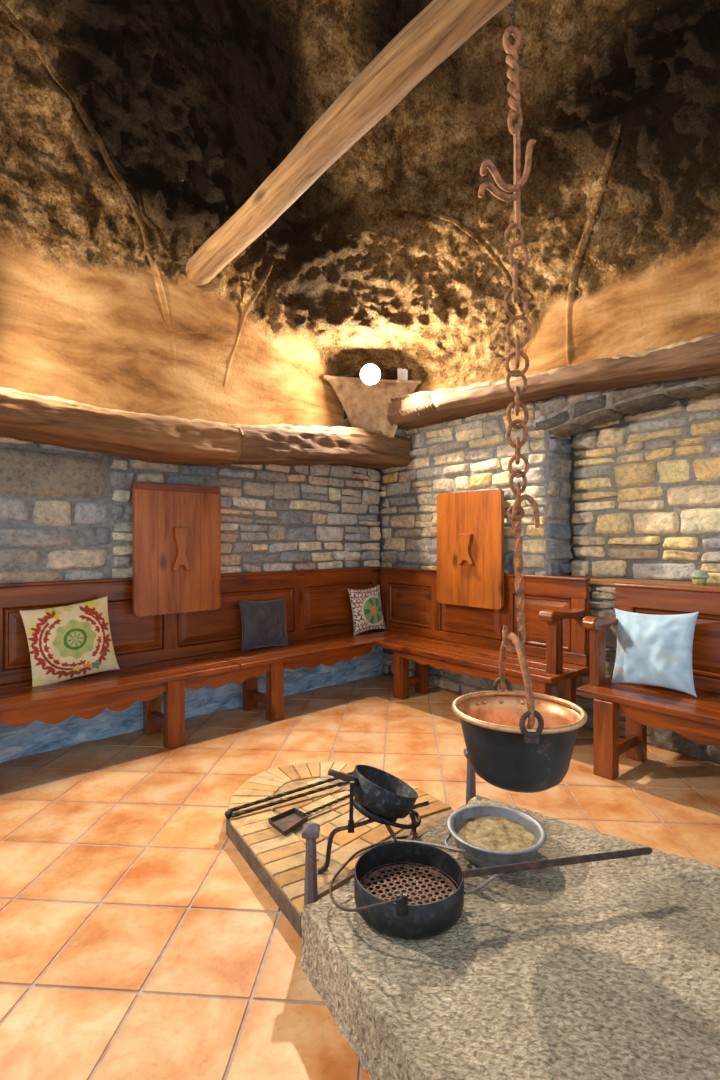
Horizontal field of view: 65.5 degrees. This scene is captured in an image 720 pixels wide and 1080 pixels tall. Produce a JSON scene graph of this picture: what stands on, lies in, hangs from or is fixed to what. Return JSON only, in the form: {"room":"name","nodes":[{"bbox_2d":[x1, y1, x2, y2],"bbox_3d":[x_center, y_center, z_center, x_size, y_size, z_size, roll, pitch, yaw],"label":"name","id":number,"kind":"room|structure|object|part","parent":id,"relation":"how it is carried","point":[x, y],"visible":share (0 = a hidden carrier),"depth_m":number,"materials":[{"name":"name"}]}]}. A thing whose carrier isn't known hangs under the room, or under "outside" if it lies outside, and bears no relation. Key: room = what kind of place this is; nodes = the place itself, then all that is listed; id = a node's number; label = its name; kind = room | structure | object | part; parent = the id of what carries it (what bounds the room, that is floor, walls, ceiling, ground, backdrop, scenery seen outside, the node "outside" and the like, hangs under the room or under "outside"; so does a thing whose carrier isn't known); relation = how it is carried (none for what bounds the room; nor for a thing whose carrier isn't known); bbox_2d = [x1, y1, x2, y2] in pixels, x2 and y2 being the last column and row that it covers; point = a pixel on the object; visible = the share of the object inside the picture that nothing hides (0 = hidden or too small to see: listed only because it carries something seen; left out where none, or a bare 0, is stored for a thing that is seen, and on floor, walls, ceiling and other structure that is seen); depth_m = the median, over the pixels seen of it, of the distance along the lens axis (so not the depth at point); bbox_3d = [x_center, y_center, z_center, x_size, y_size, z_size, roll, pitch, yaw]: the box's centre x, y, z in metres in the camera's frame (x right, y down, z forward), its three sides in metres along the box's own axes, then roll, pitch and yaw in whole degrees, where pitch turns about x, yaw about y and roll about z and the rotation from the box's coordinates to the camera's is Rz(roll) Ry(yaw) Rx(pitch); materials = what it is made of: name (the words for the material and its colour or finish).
{"room":"historic interior","nodes":[
{"label":"historic interior","id":0,"kind":"room"},
{"bbox_2d":[0,437,380,582],"bbox_3d":[-1.315,0.125,4.256,4.713,2.350,0.359,0,0,-43],"label":"wall","id":1,"kind":"structure","parent":0,"point":[66,514],"depth_m":3.88,"materials":[{"name":"stone"}]},
{"bbox_2d":[0,389,241,464],"bbox_3d":[-1.871,-0.688,3.208,2.445,0.306,0.494,0,0,-43],"label":"timber beam","id":2,"kind":"structure","parent":1,"relation":"attached to","point":[23,416],"depth_m":3.37,"materials":[{"name":"brown wood"}]},
{"bbox_2d":[133,481,220,616],"bbox_3d":[-1.302,0.060,3.958,0.630,0.900,0.202,0,0,-43],"label":"board","id":3,"kind":"object","parent":1,"relation":"attached to","point":[177,527],"visible":1,"depth_m":3.88,"materials":[{"name":"brown wood"}]},
{"bbox_3d":[-1.245,0.066,3.896,0.128,0.303,0.034,0,0,-43],"label":"prop leg","id":4,"kind":"part","parent":3,"relation":"part of","materials":[{"name":"brown wood"}]},
{"bbox_2d":[0,636,382,762],"bbox_3d":[-1.288,1.070,4.060,4.100,0.460,0.082,0,0,-43],"label":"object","id":5,"kind":"structure","parent":1,"relation":"attached to","point":[35,737],"depth_m":3.85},
{"bbox_2d":[0,387,406,437],"bbox_3d":[-1.217,-0.858,3.867,4.200,0.295,0.460,0,0,-43],"label":"trim","id":6,"kind":"structure","parent":1,"relation":"attached to","point":[51,398],"depth_m":3.77,"materials":[{"name":"paint"}]},
{"bbox_2d":[209,427,411,469],"bbox_3d":[-0.310,-0.753,4.668,1.820,0.399,0.482,0,0,-43],"label":"timber beam","id":7,"kind":"structure","parent":1,"relation":"attached to","point":[259,445],"depth_m":4.44,"materials":[{"name":"brown wood"}]},
{"bbox_2d":[323,364,420,436],"bbox_3d":[0.091,-1.187,4.995,0.995,0.568,0.721,0,0,0],"label":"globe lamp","id":8,"kind":"object","parent":7,"relation":"on","point":[369,371],"depth_m":4.80,"materials":[{"name":"white stone"}]},
{"bbox_3d":[0.085,-1.382,4.690,0.084,0.084,0.084,0,0,0],"label":"bulb","id":9,"kind":"part","parent":8,"relation":"part of","materials":[{"name":"white glass"}]},
{"bbox_3d":[0.091,-1.134,4.995,0.905,0.463,0.558,0,0,-11],"label":"corner bracket","id":10,"kind":"part","parent":8,"relation":"part of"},
{"bbox_2d":[323,375,420,385],"bbox_3d":[0.091,-1.353,4.995,0.905,0.026,0.557,0,0,-11],"label":"shelf","id":11,"kind":"object","parent":8,"relation":"attached to","point":[332,379],"depth_m":4.75,"materials":[{"name":"paint"}]},
{"bbox_2d":[397,368,407,379],"bbox_3d":[0.369,-1.429,4.860,0.090,0.125,0.016,0,0,-9],"label":"card","id":12,"kind":"object","parent":8,"relation":"on","point":[402,374],"visible":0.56,"depth_m":4.85,"materials":[{"name":"white paper"}]},
{"bbox_2d":[0,0,719,426],"bbox_3d":[0.139,-2.745,1.454,5.016,4.030,5.618,0,0,-40],"label":"ceiling","id":13,"kind":"structure","parent":0,"point":[194,104],"depth_m":3.49,"materials":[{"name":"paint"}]},
{"bbox_2d":[0,0,175,373],"bbox_3d":[-1.478,-1.882,3.243,0.094,1.512,1.220,0,0,24],"label":"trim","id":14,"kind":"structure","parent":13,"relation":"attached to","point":[11,17],"depth_m":3.25,"materials":[{"name":"paint"}]},
{"bbox_2d":[223,261,273,386],"bbox_3d":[-0.803,-1.553,4.062,0.376,0.890,0.056,0,0,6],"label":"trim","id":15,"kind":"structure","parent":13,"relation":"attached to","point":[267,272],"depth_m":4.07,"materials":[{"name":"paint"}]},
{"bbox_2d":[294,316,305,326],"bbox_3d":[-0.469,-1.705,4.338,0.096,0.096,0.062,0,0,-18],"label":"vent pipe","id":16,"kind":"object","parent":13,"relation":"attached to","point":[299,322],"visible":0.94,"depth_m":4.32,"materials":[{"name":"grey metal"}]},
{"bbox_2d":[185,0,510,284],"bbox_3d":[0.161,-1.911,2.279,0.194,0.418,3.916,0,0,-41],"label":"timber beam","id":17,"kind":"structure","parent":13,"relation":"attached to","point":[442,26],"depth_m":2.42,"materials":[{"name":"brown wood"}]},
{"bbox_2d":[478,0,539,652],"bbox_3d":[0.486,-0.834,1.862,0.212,2.418,0.135,0,0,0],"label":"chain","id":18,"kind":"object","parent":17,"relation":"hanging from","point":[515,512],"visible":0.98,"depth_m":1.84,"materials":[{"name":"metal"}]},
{"bbox_3d":[0.523,0.107,1.850,0.048,0.408,0.033,0,0,0],"label":"twisted rod","id":19,"kind":"part","parent":18,"relation":"part of","materials":[{"name":"metal"}]},
{"bbox_2d":[452,632,586,792],"bbox_3d":[0.520,0.547,1.850,0.428,0.492,0.443,0,0,0],"label":"cauldron","id":20,"kind":"object","parent":18,"relation":"hanging from","point":[525,744],"visible":0.98,"depth_m":1.72,"materials":[{"name":"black metal"}]},
{"bbox_3d":[0.502,0.430,1.850,0.041,0.259,0.443,0,0,3],"label":"bail handle","id":21,"kind":"part","parent":20,"relation":"part of","materials":[{"name":"metal"}]},
{"bbox_2d":[385,206,524,316],"bbox_3d":[0.680,-1.948,3.926,1.004,0.770,0.078,0,0,-6],"label":"trim","id":22,"kind":"structure","parent":13,"relation":"attached to","point":[458,223],"depth_m":3.92,"materials":[{"name":"paint"}]},
{"bbox_2d":[566,125,620,365],"bbox_3d":[1.436,-1.782,3.505,0.081,1.203,0.608,0,0,-7],"label":"trim","id":23,"kind":"structure","parent":13,"relation":"attached to","point":[610,155],"depth_m":3.55,"materials":[{"name":"paint"}]},
{"bbox_2d":[0,673,719,1079],"bbox_3d":[0.000,1.399,2.400,8.800,0.201,7.600,0,0,0],"label":"floor","id":24,"kind":"structure","parent":0,"point":[138,941],"depth_m":2.20,"materials":[{"name":"tile"}]},
{"bbox_2d":[0,566,410,749],"bbox_3d":[-1.129,0.777,3.868,4.038,1.045,0.530,0,0,-43],"label":"bench","id":25,"kind":"object","parent":24,"relation":"on","point":[187,647],"visible":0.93,"depth_m":3.83,"materials":[{"name":"brown wood"}]},
{"bbox_2d":[20,596,119,686],"bbox_3d":[-1.757,0.617,3.414,0.546,0.518,0.153,0,0,-44],"label":"cushion","id":26,"kind":"object","parent":25,"relation":"on","point":[67,642],"visible":0.98,"depth_m":3.35,"materials":[{"name":"fabric"}]},
{"bbox_3d":[-1.738,0.585,3.612,0.966,0.366,0.014,0,0,-43],"label":"panel","id":27,"kind":"part","parent":25,"relation":"part of","materials":[{"name":"brown wood"}]},
{"bbox_3d":[-1.782,0.863,3.226,2.200,0.036,0.480,0,0,-43],"label":"seat","id":28,"kind":"part","parent":25,"relation":"part of","materials":[{"name":"brown wood"}]},
{"bbox_3d":[-1.403,1.091,3.780,0.100,0.419,0.065,0,0,-43],"label":"leg","id":29,"kind":"part","parent":25,"relation":"part of","materials":[{"name":"brown wood"}]},
{"bbox_3d":[-1.171,1.091,3.531,0.110,0.419,0.075,0,0,-43],"label":"leg","id":30,"kind":"part","parent":25,"relation":"part of","materials":[{"name":"brown wood"}]},
{"bbox_3d":[-1.283,0.807,4.033,4.030,0.075,0.022,0,0,-43],"label":"rail","id":31,"kind":"part","parent":25,"relation":"part of","materials":[{"name":"brown wood"}]},
{"bbox_3d":[-1.298,0.580,4.049,4.030,0.590,0.025,0,0,-43],"label":"backrest","id":32,"kind":"part","parent":25,"relation":"part of","materials":[{"name":"brown wood"}]},
{"bbox_3d":[-1.283,0.338,4.033,4.030,0.125,0.022,0,0,-43],"label":"rail","id":33,"kind":"part","parent":25,"relation":"part of","materials":[{"name":"brown wood"}]},
{"bbox_3d":[-1.288,0.266,4.039,4.038,0.022,0.062,0,0,-43],"label":"cap moulding","id":34,"kind":"part","parent":25,"relation":"part of","materials":[{"name":"brown wood"}]},
{"bbox_3d":[-0.933,0.585,4.361,1.026,0.366,0.014,0,0,-43],"label":"panel","id":35,"kind":"part","parent":25,"relation":"part of","materials":[{"name":"brown wood"}]},
{"bbox_3d":[-0.843,1.091,4.301,0.100,0.419,0.065,0,0,-43],"label":"leg","id":36,"kind":"part","parent":25,"relation":"part of","materials":[{"name":"brown wood"}]},
{"bbox_2d":[239,598,287,651],"bbox_3d":[-0.751,0.656,4.389,0.445,0.400,0.159,0,0,-40],"label":"cushion","id":37,"kind":"object","parent":25,"relation":"on","point":[263,622],"visible":1,"depth_m":4.32,"materials":[{"name":"fabric"}]},
{"bbox_3d":[-0.618,1.091,4.060,0.110,0.419,0.075,0,0,-43],"label":"leg","id":38,"kind":"part","parent":25,"relation":"part of","materials":[{"name":"brown wood"}]},
{"bbox_3d":[-0.319,0.863,4.587,1.785,0.036,0.480,0,0,-43],"label":"seat","id":39,"kind":"part","parent":25,"relation":"part of","materials":[{"name":"brown wood"}]},
{"bbox_3d":[-0.182,0.585,5.059,0.816,0.366,0.014,0,0,-43],"label":"panel","id":40,"kind":"part","parent":25,"relation":"part of","materials":[{"name":"brown wood"}]},
{"bbox_2d":[348,585,385,634],"bbox_3d":[0.063,0.637,5.130,0.422,0.439,0.142,0,0,-45],"label":"cushion","id":41,"kind":"object","parent":25,"relation":"on","point":[367,613],"visible":1,"depth_m":5.06,"materials":[{"name":"fabric"}]},
{"bbox_2d":[226,762,453,936],"bbox_3d":[-0.088,1.258,2.521,0.907,0.080,1.220,0,0,-32],"label":"brick hearth","id":42,"kind":"object","parent":24,"relation":"on","point":[277,860],"visible":0.55,"depth_m":2.37,"materials":[{"name":"beige brick"}]},
{"bbox_2d":[225,771,353,818],"bbox_3d":[-0.269,1.200,2.663,0.768,0.041,0.088,0,0,-34],"label":"tongs","id":43,"kind":"object","parent":42,"relation":"on","point":[229,813],"visible":0.85,"depth_m":2.60,"materials":[{"name":"black metal"}]},
{"bbox_3d":[-0.265,1.198,2.635,0.696,0.037,0.017,0,0,-32],"label":"arm","id":44,"kind":"part","parent":43,"relation":"part of","materials":[{"name":"black metal"}]},
{"bbox_2d":[268,794,349,835],"bbox_3d":[-0.213,1.203,2.514,0.133,0.028,0.457,0,0,41],"label":"shovel","id":45,"kind":"object","parent":42,"relation":"on","point":[287,821],"visible":0.88,"depth_m":2.43,"materials":[{"name":"metal"}]},
{"bbox_3d":[-0.301,1.206,2.401,0.161,0.021,0.135,0,0,-44],"label":"blade","id":46,"kind":"part","parent":45,"relation":"part of","materials":[{"name":"metal"}]},
{"bbox_3d":[-0.132,1.198,2.545,0.304,0.019,0.015,0,0,-42],"label":"handle","id":47,"kind":"part","parent":45,"relation":"part of","materials":[{"name":"black metal"}]},
{"bbox_2d":[318,781,428,873],"bbox_3d":[0.079,1.061,2.144,0.214,0.319,0.472,0,0,45],"label":"stand","id":48,"kind":"object","parent":42,"relation":"on","point":[413,814],"visible":0.68,"depth_m":2.09,"materials":[{"name":"metal"}]},
{"bbox_2d":[328,765,417,824],"bbox_3d":[0.064,0.983,2.205,0.331,0.235,0.269,0,0,12],"label":"pan","id":49,"kind":"object","parent":48,"relation":"on","point":[380,796],"visible":0.94,"depth_m":2.11,"materials":[{"name":"metal"}]},
{"bbox_2d":[328,768,358,786],"bbox_3d":[-0.064,0.903,2.132,0.124,0.041,0.053,23,-7,0],"label":"handle","id":50,"kind":"object","parent":49,"relation":"attached to","point":[345,777],"depth_m":2.12,"materials":[{"name":"metal"}]},
{"bbox_2d":[353,765,417,818],"bbox_3d":[0.084,0.995,2.193,0.268,0.110,0.268,23,-7,0],"label":"bowl","id":51,"kind":"object","parent":49,"relation":"on","point":[378,794],"depth_m":2.11,"materials":[{"name":"metal"}]},
{"bbox_3d":[0.121,1.167,2.269,0.063,0.100,0.023,0,0,-26],"label":"leg","id":52,"kind":"part","parent":48,"relation":"part of","materials":[{"name":"grey metal"}]},
{"bbox_3d":[0.215,1.161,2.293,0.032,0.102,0.020,0,0,0],"label":"leg","id":53,"kind":"part","parent":48,"relation":"part of","materials":[{"name":"metal"}]},
{"bbox_2d":[302,749,475,904],"bbox_3d":[0.169,1.079,2.206,1.015,0.281,0.079,0,0,-45],"label":"rail","id":54,"kind":"object","parent":42,"relation":"on","point":[310,831],"visible":0.67,"depth_m":1.88,"materials":[{"name":"grey metal"}]},
{"bbox_3d":[-0.164,1.107,1.878,0.046,0.225,0.046,0,0,0],"label":"post","id":55,"kind":"part","parent":54,"relation":"part of","materials":[{"name":"grey metal"}]},
{"bbox_3d":[0.169,1.202,2.206,0.936,0.019,0.027,0,0,-45],"label":"rail","id":56,"kind":"part","parent":54,"relation":"part of","materials":[{"name":"black metal"}]},
{"bbox_3d":[0.502,1.103,2.535,0.046,0.235,0.046,0,0,0],"label":"post","id":57,"kind":"part","parent":54,"relation":"part of","materials":[{"name":"grey metal"}]},
{"bbox_2d":[375,567,589,710],"bbox_3d":[0.699,0.777,4.384,0.520,1.045,2.079,0,0,-40],"label":"bench","id":58,"kind":"object","parent":24,"relation":"on","point":[458,639],"visible":0.85,"depth_m":4.20,"materials":[{"name":"brown wood"}]},
{"bbox_3d":[0.338,1.091,4.617,0.075,0.419,0.110,0,0,-40],"label":"leg","id":59,"kind":"part","parent":58,"relation":"part of","materials":[{"name":"brown wood"}]},
{"bbox_3d":[0.445,0.585,5.034,0.014,0.366,0.546,0,0,-40],"label":"panel","id":60,"kind":"part","parent":58,"relation":"part of","materials":[{"name":"brown wood"}]},
{"bbox_3d":[0.525,1.091,4.774,0.065,0.419,0.100,0,0,-40],"label":"leg","id":61,"kind":"part","parent":58,"relation":"part of","materials":[{"name":"brown wood"}]},
{"bbox_3d":[0.886,0.585,4.509,0.014,0.366,0.616,0,0,-40],"label":"panel","id":62,"kind":"part","parent":58,"relation":"part of","materials":[{"name":"brown wood"}]},
{"bbox_3d":[0.818,0.863,4.204,0.470,0.036,1.650,0,0,-40],"label":"seat","id":63,"kind":"part","parent":58,"relation":"part of","materials":[{"name":"brown wood"}]},
{"bbox_3d":[0.862,0.338,4.534,0.022,0.125,2.050,0,0,-40],"label":"rail","id":64,"kind":"part","parent":58,"relation":"part of","materials":[{"name":"brown wood"}]},
{"bbox_3d":[0.868,0.266,4.540,0.062,0.022,2.058,0,0,-40],"label":"cap moulding","id":65,"kind":"part","parent":58,"relation":"part of","materials":[{"name":"brown wood"}]},
{"bbox_3d":[0.862,0.807,4.534,0.022,0.075,2.050,0,0,-40],"label":"rail","id":66,"kind":"part","parent":58,"relation":"part of","materials":[{"name":"brown wood"}]},
{"bbox_3d":[0.878,0.580,4.548,0.025,0.590,2.050,0,0,-40],"label":"backrest","id":67,"kind":"part","parent":58,"relation":"part of","materials":[{"name":"brown wood"}]},
{"bbox_3d":[1.146,1.091,3.552,0.075,0.419,0.110,0,0,-40],"label":"leg","id":68,"kind":"part","parent":58,"relation":"part of","materials":[{"name":"brown wood"}]},
{"bbox_3d":[1.300,0.585,4.015,0.014,0.366,0.466,0,0,-40],"label":"panel","id":69,"kind":"part","parent":58,"relation":"part of","materials":[{"name":"brown wood"}]},
{"bbox_3d":[1.245,0.672,3.583,0.085,0.345,0.071,0,0,-40],"label":"arm post","id":70,"kind":"part","parent":58,"relation":"part of","materials":[{"name":"brown wood"}]},
{"bbox_3d":[1.323,0.486,3.648,0.431,0.086,0.097,0,0,-40],"label":"armrest","id":71,"kind":"part","parent":58,"relation":"part of","materials":[{"name":"brown wood"}]},
{"bbox_3d":[1.384,1.091,3.752,0.065,0.419,0.100,0,0,-40],"label":"leg","id":72,"kind":"part","parent":58,"relation":"part of","materials":[{"name":"brown wood"}]},
{"bbox_2d":[301,795,719,1079],"bbox_3d":[0.759,1.197,1.588,1.650,0.207,1.675,0,0,-34],"label":"hearth stone","id":73,"kind":"object","parent":24,"relation":"on","point":[604,969],"visible":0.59,"depth_m":1.46,"materials":[{"name":"stone"}]},
{"bbox_2d":[329,836,651,938],"bbox_3d":[0.430,1.039,1.711,1.051,0.138,0.382,0,0,0],"label":"pan","id":74,"kind":"object","parent":73,"relation":"on","point":[405,889],"visible":1,"depth_m":1.74,"materials":[{"name":"black metal"}]},
{"bbox_3d":[0.013,1.027,1.717,0.216,0.096,0.370,0,0,0],"label":"bail handle","id":75,"kind":"part","parent":74,"relation":"part of","materials":[{"name":"metal"}]},
{"bbox_3d":[0.149,1.078,1.712,0.326,0.001,0.326,0,0,0],"label":"perforated plate","id":76,"kind":"part","parent":74,"relation":"part of","materials":[{"name":"brown metal"}]},
{"bbox_3d":[0.632,1.013,1.762,0.662,0.028,0.006,0,0,-12],"label":"handle","id":77,"kind":"part","parent":74,"relation":"part of","materials":[{"name":"metal"}]},
{"bbox_2d":[444,804,546,867],"bbox_3d":[0.475,1.065,2.000,0.367,0.085,0.348,0,0,0],"label":"metal basin","id":78,"kind":"object","parent":73,"relation":"on","point":[486,835],"visible":0.98,"depth_m":2.02,"materials":[{"name":"silver metal"}]},
{"bbox_3d":[0.319,1.046,1.921,0.046,0.025,0.110,0,0,-21],"label":"handle","id":79,"kind":"part","parent":78,"relation":"part of","materials":[{"name":"silver metal"}]},
{"bbox_2d":[576,583,719,779],"bbox_3d":[1.938,0.785,2.768,0.550,1.030,1.588,0,0,-40],"label":"bench","id":80,"kind":"object","parent":24,"relation":"on","point":[697,719],"visible":0.85,"depth_m":3.12,"materials":[{"name":"brown wood"}]},
{"bbox_3d":[1.392,0.672,3.283,0.085,0.345,0.058,0,0,-40],"label":"arm post","id":81,"kind":"part","parent":80,"relation":"part of","materials":[{"name":"brown wood"}]},
{"bbox_3d":[1.472,0.486,3.350,0.436,0.086,0.078,0,0,-40],"label":"armrest","id":82,"kind":"part","parent":80,"relation":"part of","materials":[{"name":"brown wood"}]},
{"bbox_3d":[1.358,1.091,3.090,0.075,0.419,0.110,0,0,-40],"label":"leg","id":83,"kind":"part","parent":80,"relation":"part of","materials":[{"name":"brown wood"}]},
{"bbox_3d":[1.641,1.091,3.328,0.065,0.419,0.100,0,0,-40],"label":"leg","id":84,"kind":"part","parent":80,"relation":"part of","materials":[{"name":"brown wood"}]},
{"bbox_3d":[1.927,0.863,2.755,0.485,0.036,1.575,0,0,-40],"label":"seat","id":85,"kind":"part","parent":80,"relation":"part of","materials":[{"name":"brown wood"}]},
{"bbox_2d":[611,608,698,696],"bbox_3d":[1.677,0.626,3.204,0.181,0.472,0.500,0,0,-35],"label":"cushion","id":86,"kind":"object","parent":80,"relation":"on","point":[655,650],"visible":0.99,"depth_m":3.13,"materials":[{"name":"fabric"}]},
{"bbox_3d":[2.125,0.281,2.925,0.062,0.022,1.588,0,0,-40],"label":"cap moulding","id":87,"kind":"part","parent":80,"relation":"part of","materials":[{"name":"brown wood"}]},
{"bbox_3d":[2.119,0.352,2.920,0.022,0.125,1.580,0,0,-40],"label":"rail","id":88,"kind":"part","parent":80,"relation":"part of","materials":[{"name":"brown wood"}]},
{"bbox_3d":[2.076,0.593,2.975,0.014,0.351,1.216,0,0,-40],"label":"panel","id":89,"kind":"part","parent":80,"relation":"part of","materials":[{"name":"brown wood"}]},
{"bbox_3d":[2.119,0.807,2.920,0.022,0.075,1.580,0,0,-40],"label":"rail","id":90,"kind":"part","parent":80,"relation":"part of","materials":[{"name":"brown wood"}]},
{"bbox_2d":[380,375,719,763],"bbox_3d":[1.660,0.055,4.180,0.661,2.510,4.700,0,0,-40],"label":"wall","id":91,"kind":"structure","parent":0,"point":[623,482],"depth_m":4.08,"materials":[{"name":"stone"}]},
{"bbox_2d":[437,489,504,609],"bbox_3d":[0.907,0.070,4.478,0.222,0.910,0.645,0,0,-40],"label":"board","id":92,"kind":"object","parent":91,"relation":"attached to","point":[470,524],"visible":1,"depth_m":4.38,"materials":[{"name":"brown wood"}]},
{"bbox_3d":[0.835,0.073,4.417,0.034,0.246,0.152,0,0,-40],"label":"prop leg","id":93,"kind":"part","parent":92,"relation":"part of","materials":[{"name":"brown wood"}]},
{"bbox_2d":[387,334,719,430],"bbox_3d":[1.535,-1.080,3.603,0.355,0.374,3.804,0,0,-40],"label":"timber beam","id":94,"kind":"structure","parent":91,"relation":"attached to","point":[701,358],"depth_m":3.66,"materials":[{"name":"brown wood"}]},
{"bbox_2d":[396,333,719,398],"bbox_3d":[1.567,-1.157,3.612,0.335,0.320,3.850,0,0,-40],"label":"trim","id":95,"kind":"structure","parent":91,"relation":"attached to","point":[644,352],"depth_m":3.74,"materials":[{"name":"paint"}]},
{"bbox_2d":[564,575,719,588],"bbox_3d":[2.181,0.287,3.357,0.320,0.035,2.170,0,0,-40],"label":"trim","id":96,"kind":"structure","parent":91,"relation":"attached to","point":[608,581],"depth_m":3.65,"materials":[{"name":"brown wood"}]},
{"bbox_2d":[689,570,709,584],"bbox_3d":[2.036,0.224,3.359,0.108,0.092,0.108,0,0,0],"label":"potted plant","id":97,"kind":"object","parent":96,"relation":"on","point":[699,577],"visible":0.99,"depth_m":3.33,"materials":[{"name":"yellow"}]},
{"bbox_3d":[2.036,0.202,3.359,0.108,0.048,0.108,0,0,0],"label":"lid","id":98,"kind":"part","parent":97,"relation":"part of","materials":[{"name":"white ceramic"}]},
{"bbox_2d":[692,578,706,584],"bbox_3d":[2.036,0.246,3.359,0.080,0.047,0.080,0,0,0],"label":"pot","id":99,"kind":"object","parent":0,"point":[696,581],"depth_m":3.33,"materials":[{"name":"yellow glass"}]}
]}

